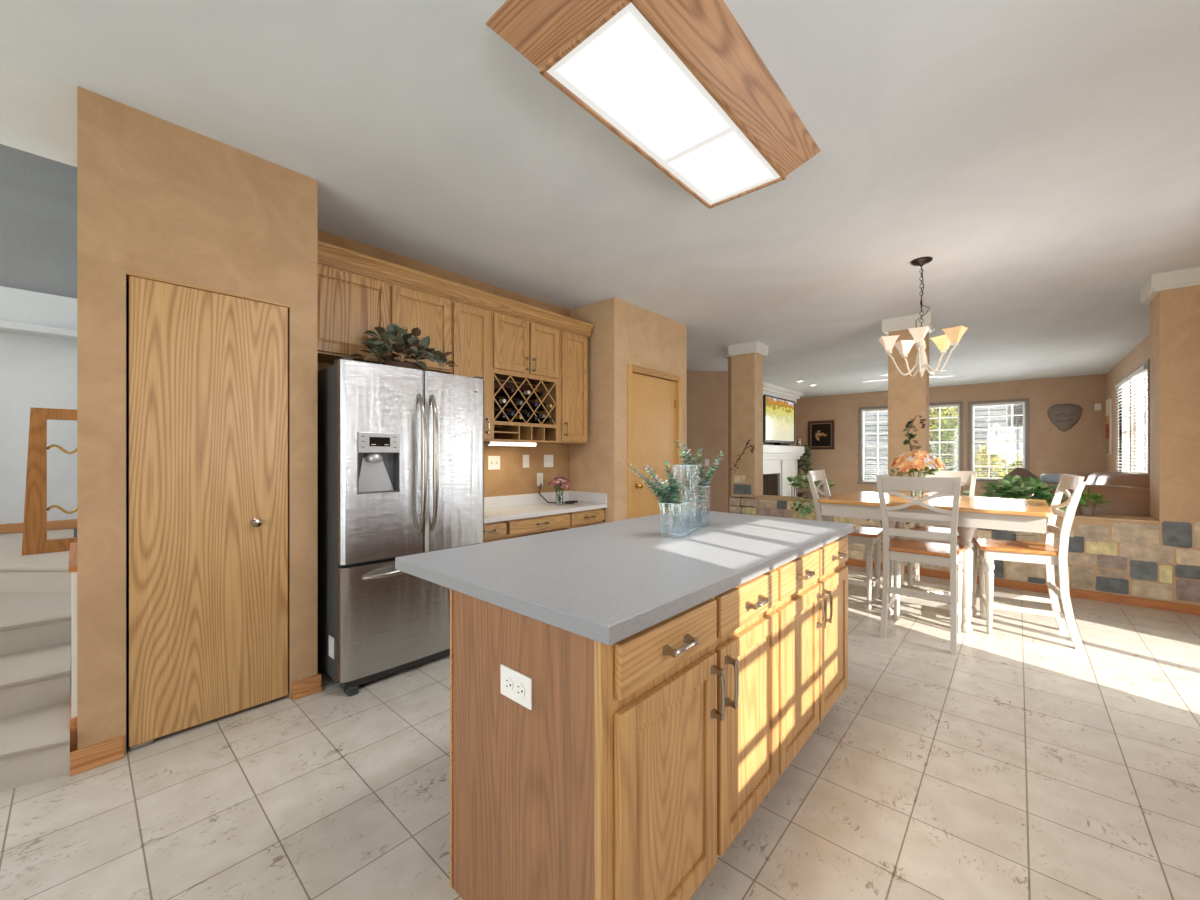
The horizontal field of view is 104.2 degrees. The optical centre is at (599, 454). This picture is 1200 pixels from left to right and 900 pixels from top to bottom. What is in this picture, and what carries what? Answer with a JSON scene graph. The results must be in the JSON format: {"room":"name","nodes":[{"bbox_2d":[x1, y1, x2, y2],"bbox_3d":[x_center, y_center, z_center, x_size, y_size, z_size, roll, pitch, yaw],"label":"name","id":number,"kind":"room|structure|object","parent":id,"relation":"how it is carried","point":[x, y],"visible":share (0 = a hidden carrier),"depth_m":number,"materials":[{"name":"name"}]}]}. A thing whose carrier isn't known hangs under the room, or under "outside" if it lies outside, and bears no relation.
{"room":"kitchen","nodes":[
{"label":"kitchen","id":0,"kind":"room"},
{"bbox_2d":[0,146,76,536],"bbox_3d":[-5.362,-1.237,3.117,0.150,5.000,2.900,0,0,42],"label":"wall","id":1,"kind":"structure","parent":0,"point":[36,371],"depth_m":3.83,"materials":[{"name":"paint"}]},
{"bbox_2d":[0,286,76,340],"bbox_3d":[-5.269,-1.147,3.034,0.300,0.340,2.900,0,0,42],"label":"trim","id":2,"kind":"structure","parent":1,"relation":"attached to","point":[26,312],"depth_m":3.76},
{"bbox_2d":[0,519,76,533],"bbox_3d":[-5.317,0.586,3.037,0.025,0.075,2.640,0,0,42],"label":"baseboard","id":3,"kind":"structure","parent":1,"relation":"attached to","point":[58,524],"depth_m":3.87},
{"bbox_2d":[0,144,76,168],"bbox_3d":[-3.591,-2.607,1.400,0.020,2.260,2.700,0,0,42],"label":"wall","id":4,"kind":"structure","parent":0,"point":[0,144],"depth_m":2.31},
{"bbox_2d":[77,86,316,754],"bbox_3d":[-2.101,-0.107,2.455,0.795,2.740,0.860,0,0,42],"label":"wall","id":5,"kind":"structure","parent":0,"point":[157,197],"depth_m":2.01,"materials":[{"name":"paint"}]},
{"bbox_2d":[68,542,76,572],"bbox_3d":[-2.408,0.461,2.137,0.760,0.025,0.024,0,0,42],"label":"trim","id":6,"kind":"structure","parent":5,"relation":"attached to","point":[72,567],"depth_m":2.02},
{"bbox_2d":[70,698,76,751],"bbox_3d":[-2.403,1.163,2.135,0.770,0.200,0.020,0,0,42],"label":"trim","id":7,"kind":"structure","parent":5,"relation":"attached to","point":[73,722],"depth_m":1.88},
{"bbox_2d":[71,572,76,718],"bbox_3d":[-2.408,0.768,2.142,0.755,0.590,0.016,0,0,42],"label":"trim","id":8,"kind":"structure","parent":5,"relation":"attached to","point":[73,574],"depth_m":1.89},
{"bbox_2d":[70,735,123,775],"bbox_3d":[-2.042,1.220,1.900,0.032,0.085,0.150,0,0,42],"label":"baseboard","id":9,"kind":"structure","parent":5,"relation":"attached to","point":[87,758],"depth_m":1.90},
{"bbox_2d":[126,271,289,749],"bbox_3d":[-1.856,0.243,2.249,0.235,2.040,0.680,0,0,42],"label":"door","id":10,"kind":"structure","parent":5,"relation":"in","point":[207,369],"depth_m":2.16,"materials":[{"name":"brown wood"}]},
{"bbox_2d":[292,674,321,699],"bbox_3d":[-1.541,1.220,2.461,0.032,0.085,0.135,0,0,42],"label":"baseboard","id":11,"kind":"structure","parent":5,"relation":"attached to","point":[311,685],"depth_m":2.46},
{"bbox_2d":[317,229,569,538],"bbox_3d":[-1.191,-0.107,3.889,0.140,2.740,2.490,0,0,42],"label":"wall","id":12,"kind":"structure","parent":0,"point":[512,478],"depth_m":4.19,"materials":[{"name":"paint"}]},
{"bbox_2d":[317,263,450,372],"bbox_3d":[-1.520,-0.887,3.167,0.329,0.560,0.965,0,0,42],"label":"upper cabinet","id":13,"kind":"object","parent":12,"relation":"attached to","point":[349,304],"visible":0.52,"depth_m":2.97,"materials":[{"name":"brown wood"}]},
{"bbox_2d":[317,240,593,337],"bbox_3d":[-1.011,-1.197,3.702,0.358,0.110,2.448,0,0,42],"label":"trim","id":14,"kind":"structure","parent":13,"relation":"attached to","point":[331,255],"depth_m":3.31,"materials":[{"name":"brown wood"}]},
{"bbox_2d":[446,300,489,440],"bbox_3d":[-1.075,-0.639,3.638,0.365,1.055,0.326,0,0,42],"label":"upper cabinet","id":15,"kind":"object","parent":12,"relation":"attached to","point":[470,324],"visible":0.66,"depth_m":3.55,"materials":[{"name":"brown wood"}]},
{"bbox_2d":[488,456,499,469],"bbox_3d":[-0.920,0.068,4.076,0.014,0.120,0.125,0,0,42],"label":"switch plate","id":16,"kind":"object","parent":12,"relation":"attached to","point":[493,461],"visible":1,"depth_m":4.07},
{"bbox_2d":[484,310,559,442],"bbox_3d":[-0.712,-0.639,4.044,0.365,1.055,0.760,0,0,42],"label":"upper cabinet","id":17,"kind":"object","parent":12,"relation":"attached to","point":[524,354],"visible":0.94,"depth_m":3.99,"materials":[{"name":"brown wood"}]},
{"bbox_2d":[494,412,505,420],"bbox_3d":[-0.878,-0.314,3.855,0.302,0.073,0.073,0,0,42],"label":"wine bottle","id":18,"kind":"object","parent":17,"relation":"on","point":[500,416],"visible":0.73,"depth_m":3.79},
{"bbox_2d":[494,398,505,406],"bbox_3d":[-0.878,-0.434,3.855,0.302,0.073,0.073,0,0,42],"label":"wine bottle","id":19,"kind":"object","parent":17,"relation":"in","point":[498,400],"visible":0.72,"depth_m":3.79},
{"bbox_2d":[494,387,514,396],"bbox_3d":[-0.822,-0.529,3.917,0.302,0.073,0.073,0,0,42],"label":"wine bottle","id":20,"kind":"object","parent":17,"relation":"in","point":[501,392],"visible":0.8,"depth_m":3.87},
{"bbox_2d":[494,410,514,418],"bbox_3d":[-0.822,-0.339,3.917,0.302,0.073,0.073,0,0,42],"label":"wine bottle","id":21,"kind":"object","parent":17,"relation":"in","point":[507,413],"visible":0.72,"depth_m":3.85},
{"bbox_2d":[497,399,522,408],"bbox_3d":[-0.766,-0.434,3.980,0.302,0.073,0.073,0,0,42],"label":"wine bottle","id":22,"kind":"object","parent":17,"relation":"in","point":[509,405],"visible":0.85,"depth_m":3.93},
{"bbox_2d":[486,441,535,445],"bbox_3d":[-0.734,-0.093,3.902,0.064,0.034,0.480,0,0,42],"label":"light","id":23,"kind":"object","parent":17,"relation":"attached to","point":[491,443],"visible":0.99,"depth_m":3.84,"materials":[{"name":"beige"}]},
{"bbox_2d":[499,414,522,421],"bbox_3d":[-0.766,-0.314,3.980,0.302,0.073,0.073,0,0,42],"label":"wine bottle","id":24,"kind":"object","parent":17,"relation":"on","point":[516,416],"visible":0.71,"depth_m":3.92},
{"bbox_2d":[504,389,529,398],"bbox_3d":[-0.710,-0.529,4.042,0.302,0.073,0.073,0,0,42],"label":"wine bottle","id":25,"kind":"object","parent":17,"relation":"in","point":[518,394],"visible":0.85,"depth_m":4.00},
{"bbox_2d":[494,425,541,427],"bbox_3d":[-0.735,-0.258,4.065,0.275,0.012,0.730,0,0,42],"label":"shelf","id":26,"kind":"object","parent":17,"relation":"attached to","point":[495,426],"depth_m":4.01,"materials":[{"name":"brown wood"}]},
{"bbox_2d":[494,373,552,384],"bbox_3d":[-0.735,-0.668,4.065,0.275,0.012,0.730,0,0,42],"label":"shelf","id":27,"kind":"object","parent":17,"relation":"attached to","point":[534,379],"depth_m":4.08,"materials":[{"name":"brown wood"}]},
{"bbox_2d":[512,401,537,410],"bbox_3d":[-0.655,-0.434,4.105,0.302,0.073,0.073,0,0,42],"label":"wine bottle","id":28,"kind":"object","parent":17,"relation":"in","point":[525,407],"visible":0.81,"depth_m":4.06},
{"bbox_2d":[515,415,537,422],"bbox_3d":[-0.655,-0.314,4.105,0.302,0.073,0.073,0,0,42],"label":"wine bottle","id":29,"kind":"object","parent":17,"relation":"on","point":[536,417],"visible":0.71,"depth_m":4.05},
{"bbox_2d":[520,391,544,400],"bbox_3d":[-0.599,-0.529,4.167,0.302,0.073,0.073,0,0,42],"label":"wine bottle","id":30,"kind":"object","parent":17,"relation":"in","point":[533,396],"visible":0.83,"depth_m":4.12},
{"bbox_2d":[527,403,551,411],"bbox_3d":[-0.543,-0.434,4.230,0.302,0.073,0.073,0,0,42],"label":"wine bottle","id":31,"kind":"object","parent":17,"relation":"in","point":[541,408],"visible":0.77,"depth_m":4.18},
{"bbox_2d":[531,418,552,423],"bbox_3d":[-0.543,-0.314,4.230,0.302,0.073,0.073,0,0,42],"label":"wine bottle","id":32,"kind":"object","parent":17,"relation":"on","point":[540,419],"visible":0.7,"depth_m":4.17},
{"bbox_2d":[523,455,528,467],"bbox_3d":[-0.684,0.058,4.341,0.014,0.120,0.072,0,0,42],"label":"switch plate","id":33,"kind":"object","parent":12,"relation":"attached to","point":[525,457],"visible":1,"depth_m":4.33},
{"bbox_2d":[537,473,542,485],"bbox_3d":[-0.572,0.233,4.469,0.010,0.120,0.072,0,0,42],"label":"wall outlet","id":34,"kind":"object","parent":12,"relation":"attached to","point":[539,475],"visible":1,"depth_m":4.46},
{"bbox_2d":[544,455,552,466],"bbox_3d":[-0.497,0.058,4.549,0.014,0.120,0.120,0,0,42],"label":"switch plate","id":35,"kind":"object","parent":12,"relation":"attached to","point":[548,459],"visible":1,"depth_m":4.55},
{"bbox_2d":[548,329,587,443],"bbox_3d":[-0.337,-0.639,4.463,0.365,1.055,0.361,0,0,42],"label":"upper cabinet","id":36,"kind":"object","parent":12,"relation":"attached to","point":[573,347],"visible":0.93,"depth_m":4.35,"materials":[{"name":"brown wood"}]},
{"bbox_2d":[0,0,1199,397],"bbox_3d":[1.527,-1.577,5.308,7.600,0.200,15.450,0,0,42],"label":"ceiling","id":37,"kind":"structure","parent":0,"point":[1044,155],"depth_m":2.29,"materials":[{"name":"paint"}]},
{"bbox_2d":[485,0,820,208],"bbox_3d":[0.340,-1.416,1.936,0.647,0.142,1.480,0,0,42],"label":"ceiling light","id":38,"kind":"object","parent":37,"relation":"attached to","point":[681,83],"visible":1,"depth_m":1.73,"materials":[{"name":"brown wood"}]},
{"bbox_2d":[557,11,772,199],"bbox_3d":[0.345,-1.366,1.962,0.386,0.006,1.191,0,0,42],"label":"diffuser","id":39,"kind":"object","parent":38,"relation":"attached to","point":[624,72],"depth_m":1.84,"materials":[{"name":"white"}]},
{"bbox_2d":[863,370,954,381],"bbox_3d":[5.092,-1.302,7.798,1.274,0.350,1.300,0,0,42],"label":"ceiling fan","id":40,"kind":"object","parent":37,"relation":"hanging from","point":[886,374],"visible":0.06,"depth_m":7.66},
{"bbox_2d":[878,256,967,377],"bbox_3d":[2.436,-1.032,3.540,0.564,0.890,0.545,0,0,42],"label":"chandelier","id":41,"kind":"object","parent":37,"relation":"hanging from","point":[953,335],"visible":1,"depth_m":3.54,"materials":[{"name":"brown"}]},
{"bbox_2d":[0,565,1199,899],"bbox_3d":[1.614,1.313,5.331,7.700,0.100,15.300,0,0,42],"label":"floor","id":42,"kind":"structure","parent":0,"point":[1020,763],"depth_m":1.76,"materials":[{"name":"tile"}]},
{"bbox_2d":[0,529,73,790],"bbox_3d":[-3.626,0.943,2.491,3.193,0.640,1.080,0,0,42],"label":"staircase","id":43,"kind":"structure","parent":42,"relation":"on","point":[35,589],"depth_m":2.09,"materials":[{"name":"beige carpet"}]},
{"bbox_2d":[22,407,76,555],"bbox_3d":[-3.497,0.163,3.020,0.050,0.920,0.300,0,0,42],"label":"wooden frame","id":44,"kind":"object","parent":43,"relation":"on","point":[34,541],"visible":0.78,"depth_m":2.94,"materials":[{"name":"brown wood"}]},
{"bbox_2d":[317,357,483,696],"bbox_3d":[-1.291,0.376,2.966,0.821,1.775,0.878,0,0,42],"label":"refrigerator","id":45,"kind":"object","parent":42,"relation":"on","point":[400,450],"visible":0.75,"depth_m":2.63,"materials":[{"name":"silver metal"}]},
{"bbox_2d":[351,323,457,369],"bbox_3d":[-1.226,-0.655,2.877,0.439,0.342,0.622,0,0,42],"label":"ivy","id":46,"kind":"object","parent":45,"relation":"on","point":[395,338],"visible":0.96,"depth_m":2.84,"materials":[{"name":"green plant"}]},
{"bbox_2d":[479,508,604,543],"bbox_3d":[-0.606,0.881,4.033,0.530,0.763,1.485,0,0,42],"label":"base cabinet","id":47,"kind":"object","parent":42,"relation":"on","point":[494,531],"visible":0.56,"depth_m":3.85,"materials":[{"name":"brown wood"}]},
{"bbox_2d":[484,491,607,522],"bbox_3d":[-0.627,0.431,4.028,0.514,0.136,1.529,0,0,42],"label":"countertop","id":48,"kind":"structure","parent":47,"relation":"on","point":[510,507],"depth_m":4.19,"materials":[{"name":"stone"}]},
{"bbox_2d":[546,475,570,504],"bbox_3d":[-0.370,0.325,4.333,0.250,0.276,0.238,0,0,42],"label":"bouquet","id":49,"kind":"object","parent":48,"relation":"on","point":[556,482],"visible":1,"depth_m":4.32,"materials":[{"name":"pink plant"}]},
{"bbox_2d":[539,483,577,503],"bbox_3d":[-0.392,0.365,4.396,0.370,0.189,0.143,0,0,-1],"label":"power cord","id":50,"kind":"object","parent":48,"relation":"on","point":[576,501],"visible":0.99,"depth_m":4.40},
{"bbox_2d":[450,569,778,899],"bbox_3d":[0.112,0.827,1.495,0.650,0.872,0.926,0,0,42],"label":"base cabinet","id":51,"kind":"object","parent":42,"relation":"on","point":[693,694],"depth_m":1.17,"materials":[{"name":"brown wood"}]},
{"bbox_2d":[501,664,532,709],"bbox_3d":[-0.210,0.575,1.161,0.122,0.075,0.010,0,0,42],"label":"wall outlet","id":52,"kind":"object","parent":51,"relation":"attached to","point":[515,685],"visible":1,"depth_m":1.15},
{"bbox_2d":[504,677,512,690],"bbox_3d":[-0.229,0.575,1.174,0.033,0.033,0.003,0,0,42],"label":"socket","id":53,"kind":"object","parent":52,"relation":"attached to","point":[508,681],"depth_m":1.17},
{"bbox_2d":[516,683,524,696],"bbox_3d":[-0.194,0.575,1.143,0.033,0.033,0.003,0,0,42],"label":"socket","id":54,"kind":"object","parent":52,"relation":"attached to","point":[520,687],"depth_m":1.14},
{"bbox_2d":[395,510,853,645],"bbox_3d":[0.295,0.369,1.984,0.965,0.041,1.908,0,0,42],"label":"countertop","id":55,"kind":"structure","parent":51,"relation":"on","point":[608,583],"depth_m":1.49,"materials":[{"name":"stone"}]},
{"bbox_2d":[661,502,689,536],"bbox_3d":[0.325,0.278,2.032,0.102,0.142,0.102,0,0,34],"label":"glass vase","id":56,"kind":"object","parent":55,"relation":"on","point":[666,528],"visible":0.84,"depth_m":2.03,"materials":[{"name":"glass"}]},
{"bbox_2d":[627,460,681,526],"bbox_3d":[0.241,0.168,2.032,0.246,0.293,0.095,0,0,-1],"label":"eucalyptus","id":57,"kind":"object","parent":56,"relation":"in","point":[670,495],"visible":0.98,"depth_m":2.03,"materials":[{"name":"green plant"}]},
{"bbox_2d":[671,465,697,531],"bbox_3d":[0.395,0.198,2.162,0.097,0.302,0.097,0,0,37],"label":"glass vase","id":58,"kind":"object","parent":55,"relation":"on","point":[678,525],"visible":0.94,"depth_m":2.17,"materials":[{"name":"glass"}]},
{"bbox_2d":[685,485,708,527],"bbox_3d":[0.476,0.250,2.291,0.097,0.197,0.097,0,0,37],"label":"glass vase","id":59,"kind":"object","parent":55,"relation":"on","point":[689,511],"visible":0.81,"depth_m":2.30,"materials":[{"name":"glass"}]},
{"bbox_2d":[675,439,724,518],"bbox_3d":[0.490,0.118,2.294,0.256,0.392,0.087,0,0,-4],"label":"eucalyptus","id":60,"kind":"object","parent":59,"relation":"in","point":[697,494],"visible":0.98,"depth_m":2.28,"materials":[{"name":"green plant"}]},
{"bbox_2d":[763,382,803,496],"bbox_3d":[3.766,-0.106,10.295,0.489,2.739,2.870,0,0,42],"label":"fireplace","id":61,"kind":"object","parent":42,"relation":"on","point":[779,461],"visible":0.38,"depth_m":10.35,"materials":[{"name":"white paint"}]},
{"bbox_2d":[763,394,794,445],"bbox_3d":[4.010,-0.735,10.299,0.150,1.045,1.740,0,0,42],"label":"television","id":62,"kind":"object","parent":61,"relation":"on","point":[778,413],"visible":0.91,"depth_m":10.21,"materials":[{"name":"black"}]},
{"bbox_2d":[796,441,815,496],"bbox_3d":[5.022,0.444,11.596,0.650,1.637,0.667,0,0,0],"label":"floor plant","id":63,"kind":"object","parent":42,"relation":"on","point":[808,453],"visible":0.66,"depth_m":11.50,"materials":[{"name":"green plant"}]},
{"bbox_2d":[774,536,847,774],"bbox_3d":[0.725,0.827,2.178,0.648,0.872,0.906,0,0,42],"label":"base cabinet","id":64,"kind":"object","parent":42,"relation":"on","point":[812,606],"visible":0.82,"depth_m":1.91,"materials":[{"name":"brown wood"}]},
{"bbox_2d":[807,470,882,608],"bbox_3d":[2.153,0.701,4.109,0.557,1.124,0.470,0,0,40],"label":"dining chair","id":65,"kind":"object","parent":42,"relation":"on","point":[870,536],"visible":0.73,"depth_m":4.05,"materials":[{"name":"paint"}]},
{"bbox_2d":[876,475,964,654],"bbox_3d":[2.254,0.701,3.272,0.470,1.124,0.557,0,0,42],"label":"dining chair","id":66,"kind":"object","parent":42,"relation":"on","point":[898,550],"visible":1,"depth_m":3.15,"materials":[{"name":"paint"}]},
{"bbox_2d":[818,491,1052,632],"bbox_3d":[2.589,0.806,3.668,1.350,0.914,1.120,0,0,42],"label":"dining table","id":67,"kind":"object","parent":42,"relation":"on","point":[1011,514],"visible":0.67,"depth_m":3.32,"materials":[{"name":"paint"}]},
{"bbox_2d":[890,450,945,497],"bbox_3d":[2.617,0.152,3.854,0.374,0.393,0.380,0,0,42],"label":"bouquet","id":68,"kind":"object","parent":67,"relation":"on","point":[916,460],"visible":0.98,"depth_m":3.78,"materials":[{"name":"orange plant"}]},
{"bbox_2d":[907,470,976,590],"bbox_3d":[2.942,0.701,4.041,0.470,1.124,0.557,0,0,42],"label":"dining chair","id":69,"kind":"object","parent":42,"relation":"on","point":[967,477],"visible":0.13,"depth_m":4.05,"materials":[{"name":"paint"}]},
{"bbox_2d":[973,474,1086,650],"bbox_3d":[3.035,0.701,3.330,0.557,1.124,0.470,0,0,34],"label":"dining chair","id":70,"kind":"object","parent":42,"relation":"on","point":[990,550],"visible":1,"depth_m":3.26,"materials":[{"name":"paint"}]},
{"bbox_2d":[1030,471,1149,516],"bbox_3d":[5.774,0.719,5.513,1.060,1.072,2.657,0,0,42],"label":"leather sofa","id":71,"kind":"object","parent":42,"relation":"on","point":[1129,491],"visible":0.27,"depth_m":4.54,"materials":[{"name":"brown"}]},
{"bbox_2d":[1000,467,1038,495],"bbox_3d":[5.014,0.333,5.578,0.371,0.372,0.132,0,0,42],"label":"throw pillow","id":72,"kind":"object","parent":71,"relation":"on","point":[1021,472],"visible":0.34,"depth_m":5.53,"materials":[{"name":"brown fabric"}]},
{"bbox_2d":[1040,474,1077,483],"bbox_3d":[4.878,0.253,4.961,0.300,0.106,0.396,0,0,42],"label":"folded blanket","id":73,"kind":"object","parent":71,"relation":"on","point":[1045,478],"visible":0.56,"depth_m":4.88,"materials":[{"name":"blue fabric"}]},
{"bbox_2d":[1086,471,1119,484],"bbox_3d":[6.303,0.563,5.699,0.500,0.721,1.056,0,0,42],"label":"cushion","id":74,"kind":"object","parent":71,"relation":"on","point":[1091,480],"depth_m":5.70,"materials":[{"name":"beige leather"}]},
{"bbox_2d":[1095,472,1149,487],"bbox_3d":[5.637,0.543,4.954,0.500,0.721,1.056,0,0,42],"label":"cushion","id":75,"kind":"object","parent":71,"relation":"on","point":[1137,479],"depth_m":4.72,"materials":[{"name":"beige leather"}]},
{"bbox_2d":[570,297,686,522],"bbox_3d":[0.119,-0.107,5.246,1.185,2.740,1.280,0,0,42],"label":"wall","id":76,"kind":"structure","parent":0,"point":[623,333],"depth_m":4.52,"materials":[{"name":"paint"}]},
{"bbox_2d":[627,364,681,518],"bbox_3d":[0.571,0.191,4.889,0.133,2.145,0.970,0,0,42],"label":"door","id":77,"kind":"structure","parent":76,"relation":"in","point":[654,405],"depth_m":4.83,"materials":[{"name":"brown wood"}]},
{"bbox_2d":[687,371,727,512],"bbox_3d":[1.201,-0.107,8.282,2.093,2.740,0.184,0,0,-3],"label":"wall","id":78,"kind":"structure","parent":0,"point":[707,391],"depth_m":8.23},
{"bbox_2d":[796,374,1106,497],"bbox_3d":[6.540,-0.107,10.953,7.550,2.740,0.150,0,0,42],"label":"wall","id":79,"kind":"structure","parent":0,"point":[1080,450],"depth_m":9.26,"materials":[{"name":"paint"}]},
{"bbox_2d":[808,420,833,449],"bbox_3d":[5.544,-0.497,11.722,0.620,0.720,0.028,0,0,42],"label":"framed picture","id":80,"kind":"object","parent":79,"relation":"attached to","point":[820,433],"visible":0.98,"depth_m":11.72,"materials":[{"name":"brown wood"}]},
{"bbox_2d":[857,406,887,484],"bbox_3d":[6.489,-0.217,10.933,0.820,1.840,0.150,0,0,42],"label":"window","id":81,"kind":"structure","parent":79,"relation":"in","point":[860,433],"depth_m":11.13,"materials":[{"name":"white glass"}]},
{"bbox_2d":[861,408,887,482],"bbox_3d":[6.457,-0.217,10.897,0.640,1.720,0.045,0,0,42],"label":"window blind","id":82,"kind":"object","parent":81,"relation":"attached to","point":[881,409],"visible":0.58,"depth_m":10.94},
{"bbox_2d":[929,401,962,482],"bbox_3d":[7.368,-0.277,10.146,0.860,1.720,0.150,0,0,42],"label":"window","id":83,"kind":"structure","parent":79,"relation":"in","point":[960,408],"depth_m":9.93,"materials":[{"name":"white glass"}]},
{"bbox_2d":[929,404,958,468],"bbox_3d":[7.337,-0.277,10.111,0.680,1.600,0.045,0,0,42],"label":"window blind","id":84,"kind":"object","parent":83,"relation":"attached to","point":[950,405],"visible":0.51,"depth_m":10.02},
{"bbox_2d":[968,398,1028,481],"bbox_3d":[8.088,-0.277,9.503,0.990,1.680,0.150,0,0,42],"label":"window","id":85,"kind":"structure","parent":79,"relation":"in","point":[1025,414],"depth_m":9.53,"materials":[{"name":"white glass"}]},
{"bbox_2d":[972,401,1024,479],"bbox_3d":[8.056,-0.277,9.468,0.810,1.560,0.045,0,0,42],"label":"window blind","id":86,"kind":"object","parent":85,"relation":"attached to","point":[1020,402],"visible":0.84,"depth_m":9.51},
{"bbox_2d":[1047,404,1082,430],"bbox_3d":[8.753,-0.707,8.800,0.480,0.524,0.106,0,0,42],"label":"wall sculpture","id":87,"kind":"object","parent":79,"relation":"attached to","point":[1064,417],"visible":1,"depth_m":8.79,"materials":[{"name":"grey stone"}]},
{"bbox_2d":[729,475,1199,605],"bbox_3d":[3.391,0.767,5.091,4.130,0.992,0.289,0,0,42],"label":"wall","id":88,"kind":"structure","parent":0,"point":[1154,561],"depth_m":4.03,"materials":[{"name":"tile"}]},
{"bbox_2d":[724,341,767,514],"bbox_3d":[1.959,-0.107,6.371,0.527,2.740,0.370,0,0,42],"label":"column","id":89,"kind":"object","parent":88,"relation":"on","point":[745,360],"visible":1,"depth_m":6.24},
{"bbox_2d":[882,312,934,493],"bbox_3d":[3.372,-0.457,5.107,0.440,2.040,0.370,0,0,42],"label":"column","id":90,"kind":"object","parent":88,"relation":"on","point":[908,396],"visible":0.76,"depth_m":5.02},
{"bbox_2d":[755,495,1158,523],"bbox_3d":[3.409,0.552,5.087,3.422,0.022,0.312,0,0,42],"label":"trim","id":91,"kind":"structure","parent":88,"relation":"on","point":[1077,515],"depth_m":4.11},
{"bbox_2d":[787,471,833,516],"bbox_3d":[2.604,0.482,5.799,0.472,0.555,0.480,0,0,2],"label":"potted plant","id":92,"kind":"object","parent":91,"relation":"on","point":[808,495],"visible":0.74,"depth_m":5.75,"materials":[{"name":"green plant"}]},
{"bbox_2d":[1064,488,1113,515],"bbox_3d":[4.394,0.413,4.214,0.340,0.254,0.275,0,0,42],"label":"fern","id":93,"kind":"object","parent":91,"relation":"on","point":[1083,510],"visible":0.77,"depth_m":4.17,"materials":[{"name":"green plant"}]},
{"bbox_2d":[845,559,1199,614],"bbox_3d":[3.291,1.228,4.979,4.130,0.070,0.030,0,0,42],"label":"baseboard","id":94,"kind":"structure","parent":88,"relation":"attached to","point":[1098,596],"depth_m":4.10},
{"bbox_2d":[963,474,1085,510],"bbox_3d":[4.036,0.394,4.538,0.958,0.412,0.375,0,0,42],"label":"pothos plant","id":95,"kind":"object","parent":88,"relation":"on","point":[1015,487],"visible":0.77,"depth_m":4.45,"materials":[{"name":"green plant"}]},
{"bbox_2d":[1140,267,1199,525],"bbox_3d":[4.843,-0.457,3.866,0.433,2.040,0.480,0,0,42],"label":"column","id":96,"kind":"object","parent":88,"relation":"on","point":[1173,297],"visible":0.93,"depth_m":3.78,"materials":[{"name":"paint"}]},
{"bbox_2d":[1077,505,1095,515],"bbox_3d":[4.382,0.500,4.211,0.118,0.080,0.118,0,0,42],"label":"pot","id":97,"kind":"object","parent":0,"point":[1082,509],"depth_m":4.18,"materials":[{"name":"brown ceramic"}]},
{"bbox_2d":[1107,334,1149,470],"bbox_3d":[4.316,-0.107,2.915,0.150,2.740,15.300,0,0,42],"label":"wall","id":98,"kind":"structure","parent":0,"point":[1140,353],"depth_m":7.43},
{"bbox_2d":[1106,399,1111,454],"bbox_3d":[8.881,-0.487,8.157,0.033,0.960,0.400,0,0,42],"label":"canvas art","id":99,"kind":"object","parent":98,"relation":"attached to","point":[1109,401],"visible":1,"depth_m":8.02},
{"bbox_2d":[1106,400,1108,453],"bbox_3d":[8.870,-0.487,8.167,0.003,0.940,0.380,0,0,42],"label":"painting","id":100,"kind":"object","parent":99,"relation":"attached to","point":[1107,401],"depth_m":8.16},
{"bbox_2d":[1117,373,1135,471],"bbox_3d":[7.902,-0.357,7.000,0.150,1.620,1.290,0,0,42],"label":"window","id":101,"kind":"structure","parent":98,"relation":"in","point":[1123,432],"depth_m":7.21,"materials":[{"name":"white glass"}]},
{"bbox_2d":[1115,377,1129,471],"bbox_3d":[7.866,-0.357,7.032,0.045,1.500,1.110,0,0,42],"label":"window blind","id":102,"kind":"object","parent":101,"relation":"attached to","point":[1125,381],"visible":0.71,"depth_m":6.98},
{"bbox_2d":[1130,359,1149,472],"bbox_3d":[7.122,-0.357,6.128,0.150,1.620,1.290,0,0,42],"label":"window","id":103,"kind":"structure","parent":98,"relation":"in","point":[1147,362],"depth_m":6.26,"materials":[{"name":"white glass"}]},
{"bbox_2d":[1128,365,1146,472],"bbox_3d":[7.087,-0.357,6.159,0.045,1.500,1.110,0,0,42],"label":"window blind","id":104,"kind":"object","parent":103,"relation":"attached to","point":[1141,370],"visible":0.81,"depth_m":6.10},
{"label":"outside","id":105,"kind":"structure","parent":0,"visible":0},
{"bbox_3d":[6.665,1.563,7.455,50.000,0.100,70.000,0,0,42],"label":"ground","id":106,"kind":"structure","parent":105,"visible":0},
{"bbox_2d":[864,404,1022,480],"bbox_3d":[13.138,-2.087,17.094,9.600,7.200,6.600,0,0,42],"label":"house","id":107,"kind":"structure","parent":106,"relation":"on","point":[870,453],"depth_m":14.34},
{"bbox_2d":[929,413,957,470],"bbox_3d":[8.706,0.233,11.659,0.993,2.563,0.998,0,0,42],"label":"shrub","id":108,"kind":"object","parent":106,"relation":"on","point":[946,436],"visible":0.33,"depth_m":11.60,"materials":[{"name":"green plant"}]},
{"bbox_2d":[929,407,957,470],"bbox_3d":[9.634,-0.067,13.103,1.339,3.162,1.279,0,0,30],"label":"shrub","id":109,"kind":"object","parent":106,"relation":"on","point":[934,411],"visible":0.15,"depth_m":12.98,"materials":[{"name":"green plant"}]},
{"bbox_2d":[974,443,1009,477],"bbox_3d":[9.025,0.600,10.842,0.845,1.831,0.878,0,0,42],"label":"shrub","id":110,"kind":"object","parent":106,"relation":"on","point":[993,461],"visible":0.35,"depth_m":10.72,"materials":[{"name":"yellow plant"}]},
{"bbox_2d":[998,453,1022,475],"bbox_3d":[10.223,0.734,11.406,0.929,1.563,0.951,0,0,-14],"label":"shrub","id":111,"kind":"object","parent":106,"relation":"on","point":[1012,459],"visible":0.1,"depth_m":11.36,"materials":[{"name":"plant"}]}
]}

